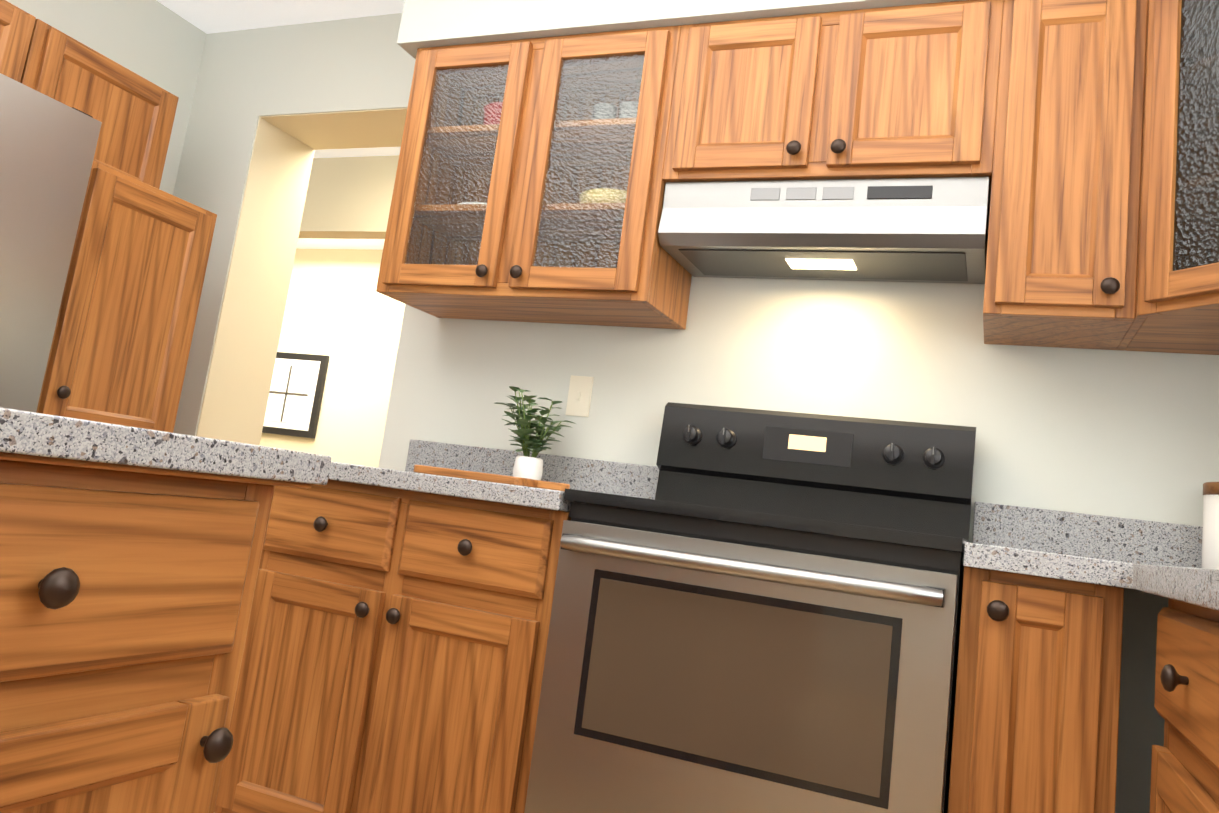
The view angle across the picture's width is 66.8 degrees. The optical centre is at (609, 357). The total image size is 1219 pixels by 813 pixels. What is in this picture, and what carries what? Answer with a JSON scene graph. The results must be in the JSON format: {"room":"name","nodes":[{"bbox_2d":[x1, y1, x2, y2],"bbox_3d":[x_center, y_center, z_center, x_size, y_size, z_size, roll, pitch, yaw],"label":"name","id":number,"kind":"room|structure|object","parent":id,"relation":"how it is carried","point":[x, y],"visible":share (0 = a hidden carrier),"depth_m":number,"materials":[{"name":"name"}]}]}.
{"room":"kitchen","nodes":[
{"label":"kitchen","id":0,"kind":"room"},
{"bbox_2d":[6,0,206,194],"bbox_3d":[-2.651,-0.501,1.081,0.120,2.440,4.925,4,-10,23],"label":"wall","id":1,"kind":"structure","parent":0,"point":[157,43],"depth_m":3.24,"materials":[{"name":"white paint"}]},
{"bbox_2d":[0,0,35,81],"bbox_3d":[-1.886,-0.884,2.191,0.362,0.300,0.865,4,-10,23],"label":"upper cabinet","id":2,"kind":"object","parent":1,"relation":"attached to","point":[16,26],"visible":0.79,"depth_m":2.48,"materials":[{"name":"brown wood"}]},
{"bbox_2d":[20,19,178,188],"bbox_3d":[-1.635,-0.710,2.803,0.362,0.385,0.490,4,-10,23],"label":"upper cabinets","id":3,"kind":"object","parent":1,"relation":"attached to","point":[132,112],"visible":0.4,"depth_m":2.77,"materials":[{"name":"brown wood"}]},
{"bbox_2d":[157,0,403,249],"bbox_3d":[-1.307,-1.260,3.236,8.200,0.060,9.850,4,-10,23],"label":"ceiling","id":4,"kind":"structure","parent":0,"point":[211,16],"depth_m":3.28,"materials":[{"name":"white paint"}]},
{"bbox_2d":[259,248,404,467],"bbox_3d":[-0.347,0.540,5.748,8.440,2.440,0.120,4,-10,23],"label":"wall","id":5,"kind":"structure","parent":0,"point":[343,314],"depth_m":6.39,"materials":[{"name":"beige paint"}]},
{"bbox_2d":[262,352,329,438],"bbox_3d":[-2.350,0.253,6.550,0.760,0.580,0.036,4,-10,23],"label":"picture frame","id":6,"kind":"object","parent":5,"relation":"attached to","point":[295,395],"visible":0.54,"depth_m":6.47,"materials":[{"name":"white paper"}]},
{"bbox_2d":[298,155,398,238],"bbox_3d":[-0.947,0.231,4.298,8.200,2.440,0.120,4,-10,23],"label":"wall","id":7,"kind":"structure","parent":0,"point":[348,197],"depth_m":4.60,"materials":[{"name":"beige paint"}]},
{"bbox_2d":[397,0,960,58],"bbox_3d":[0.515,-1.009,2.084,2.498,0.324,0.923,4,-10,23],"label":"soffit","id":8,"kind":"structure","parent":0,"point":[430,23],"depth_m":2.45,"materials":[{"name":"grey paint"}]},
{"bbox_2d":[173,13,1218,812],"bbox_3d":[0.072,0.111,2.705,3.915,2.440,0.300,4,-10,23],"label":"wall","id":9,"kind":"structure","parent":0,"point":[1113,433],"depth_m":2.42,"materials":[{"name":"white paint"}]},
{"bbox_2d":[196,108,406,444],"bbox_3d":[-0.980,0.216,3.121,0.760,2.095,0.294,4,-10,23],"label":"door frame","id":10,"kind":"structure","parent":9,"relation":"attached to","point":[239,378],"depth_m":3.33,"materials":[{"name":"beige paint"}]},
{"bbox_2d":[376,25,691,329],"bbox_3d":[-0.182,-0.487,2.566,0.800,0.723,0.366,4,-10,23],"label":"upper cabinet","id":11,"kind":"object","parent":9,"relation":"attached to","point":[533,239],"visible":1,"depth_m":2.47,"materials":[{"name":"brown wood"}]},
{"bbox_2d":[458,202,486,203],"bbox_3d":[-0.346,-0.401,2.654,0.210,0.020,0.210,4,-10,23],"label":"plates","id":12,"kind":"object","parent":11,"relation":"in","point":[472,202],"depth_m":2.56,"materials":[{"name":"white ceramic"}]},
{"bbox_2d":[483,102,502,124],"bbox_3d":[-0.294,-0.661,2.688,0.164,0.095,0.164,4,-10,23],"label":"pot","id":13,"kind":"object","parent":11,"relation":"in","point":[491,113],"depth_m":2.63,"materials":[{"name":"red ceramic"}]},
{"bbox_2d":[580,188,626,202],"bbox_3d":[0.014,-0.396,2.504,0.200,0.055,0.200,4,-10,23],"label":"casserole dish","id":14,"kind":"object","parent":11,"relation":"in","point":[607,192],"depth_m":2.41,"materials":[{"name":"yellow ceramic"}]},
{"bbox_2d":[592,101,637,119],"bbox_3d":[0.051,-0.643,2.541,0.216,0.100,0.068,4,-10,23],"label":"glasses","id":15,"kind":"object","parent":11,"relation":"in","point":[608,111],"depth_m":2.54,"materials":[{"name":"grey glass"}]},
{"bbox_2d":[565,375,593,416],"bbox_3d":[-0.085,0.109,2.598,0.070,0.114,0.012,4,-10,23],"label":"electrical outlet plate","id":16,"kind":"object","parent":9,"relation":"attached to","point":[579,396],"visible":1,"depth_m":2.58,"materials":[{"name":"beige plastic"}]},
{"bbox_2d":[662,0,1003,197],"bbox_3d":[0.551,-0.594,2.285,0.755,0.413,0.366,4,-10,23],"label":"upper cabinet","id":17,"kind":"object","parent":9,"relation":"attached to","point":[907,91],"visible":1,"depth_m":2.13,"materials":[{"name":"brown wood"}]},
{"bbox_2d":[658,176,989,283],"bbox_3d":[0.525,-0.304,2.265,0.745,0.166,0.311,4,-10,23],"label":"range hood","id":18,"kind":"object","parent":17,"relation":"attached to","point":[930,230],"visible":0.94,"depth_m":2.15,"materials":[{"name":"silver metal"}]},
{"bbox_2d":[983,0,1147,349],"bbox_3d":[1.007,-0.413,2.058,0.280,0.723,0.366,4,-10,23],"label":"upper cabinet","id":19,"kind":"object","parent":9,"relation":"attached to","point":[1062,254],"visible":1,"depth_m":1.92,"materials":[{"name":"brown wood"}]},
{"bbox_2d":[1116,0,1218,354],"bbox_3d":[1.367,-0.412,1.766,0.611,0.723,0.624,4,-10,23],"label":"upper cabinet","id":20,"kind":"object","parent":9,"relation":"attached to","point":[1177,299],"visible":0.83,"depth_m":1.77,"materials":[{"name":"brown wood"}]},
{"bbox_3d":[-1.626,1.189,2.848,8.200,0.060,9.850,4,-10,23],"label":"floor","id":21,"kind":"structure","parent":0,"visible":0},
{"bbox_2d":[0,73,101,411],"bbox_3d":[-1.822,0.124,1.958,0.725,1.699,0.830,4,-10,23],"label":"refrigerator","id":22,"kind":"object","parent":21,"relation":"on","point":[48,145],"visible":0.96,"depth_m":2.21,"materials":[{"name":"grey metal"}]},
{"bbox_2d":[36,161,216,432],"bbox_3d":[-1.633,0.295,2.597,0.642,1.612,0.455,4,-10,23],"label":"pantry","id":23,"kind":"object","parent":21,"relation":"on","point":[123,331],"visible":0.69,"depth_m":2.54,"materials":[{"name":"brown wood"}]},
{"bbox_2d":[0,460,273,812],"bbox_3d":[-1.155,0.350,0.173,0.806,0.871,2.100,4,-10,23],"label":"kitchen island","id":24,"kind":"object","parent":21,"relation":"on","point":[126,599],"visible":0.94,"depth_m":0.86,"materials":[{"name":"brown wood"}]},
{"bbox_2d":[0,407,331,488],"bbox_3d":[-1.111,-0.098,0.250,0.835,0.040,2.160,4,-10,23],"label":"island countertop","id":25,"kind":"structure","parent":24,"relation":"on","point":[28,436],"depth_m":0.84,"materials":[{"name":"stone"}]},
{"bbox_2d":[214,479,570,812],"bbox_3d":[-0.405,0.775,2.235,0.795,0.871,0.635,4,-10,23],"label":"base cabinet","id":26,"kind":"object","parent":21,"relation":"on","point":[394,654],"visible":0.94,"depth_m":1.98,"materials":[{"name":"brown wood"}]},
{"bbox_2d":[328,439,658,511],"bbox_3d":[-0.346,0.279,2.317,0.812,0.140,0.646,4,-10,23],"label":"countertop","id":27,"kind":"structure","parent":26,"relation":"on","point":[615,478],"depth_m":2.47,"materials":[{"name":"stone"}]},
{"bbox_2d":[414,465,569,490],"bbox_3d":[-0.266,0.297,2.237,0.374,0.019,0.220,4,-10,23],"label":"cutting board","id":28,"kind":"object","parent":27,"relation":"on","point":[495,478],"visible":0.79,"depth_m":2.15,"materials":[{"name":"brown wood"}]},
{"bbox_2d":[494,386,575,479],"bbox_3d":[-0.207,0.218,2.469,0.225,0.260,0.204,4,-10,23],"label":"plant","id":29,"kind":"object","parent":27,"relation":"on","point":[526,465],"visible":1,"depth_m":2.44,"materials":[{"name":"green plant"}]},
{"bbox_2d":[524,402,976,812],"bbox_3d":[0.316,0.662,1.917,0.753,1.178,0.683,4,-10,23],"label":"range","id":30,"kind":"object","parent":21,"relation":"on","point":[755,611],"visible":1,"depth_m":1.71,"materials":[{"name":"silver metal"}]},
{"bbox_2d":[948,566,1123,812],"bbox_3d":[0.773,0.849,1.732,0.245,0.871,0.635,4,-10,23],"label":"base cabinet","id":31,"kind":"object","parent":21,"relation":"on","point":[1036,715],"visible":0.98,"depth_m":1.51,"materials":[{"name":"brown wood"}]},
{"bbox_2d":[1150,598,1218,812],"bbox_3d":[0.434,0.489,-0.255,0.635,0.871,3.400,4,-10,23],"label":"base cabinet","id":32,"kind":"object","parent":21,"relation":"on","point":[1185,769],"visible":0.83,"depth_m":1.19,"materials":[{"name":"brown wood"}]},
{"bbox_2d":[963,502,1218,610],"bbox_3d":[0.479,0.130,0.118,0.888,0.322,4.071,4,-10,23],"label":"countertop","id":33,"kind":"structure","parent":32,"relation":"on","point":[1163,559],"depth_m":1.98,"materials":[{"name":"stone"}]},
{"bbox_2d":[1201,482,1218,569],"bbox_3d":[1.272,0.352,1.860,0.135,0.185,0.135,4,-10,23],"label":"canister","id":34,"kind":"object","parent":33,"relation":"on","point":[1210,544],"visible":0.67,"depth_m":1.86,"materials":[{"name":"white ceramic"}]}
]}

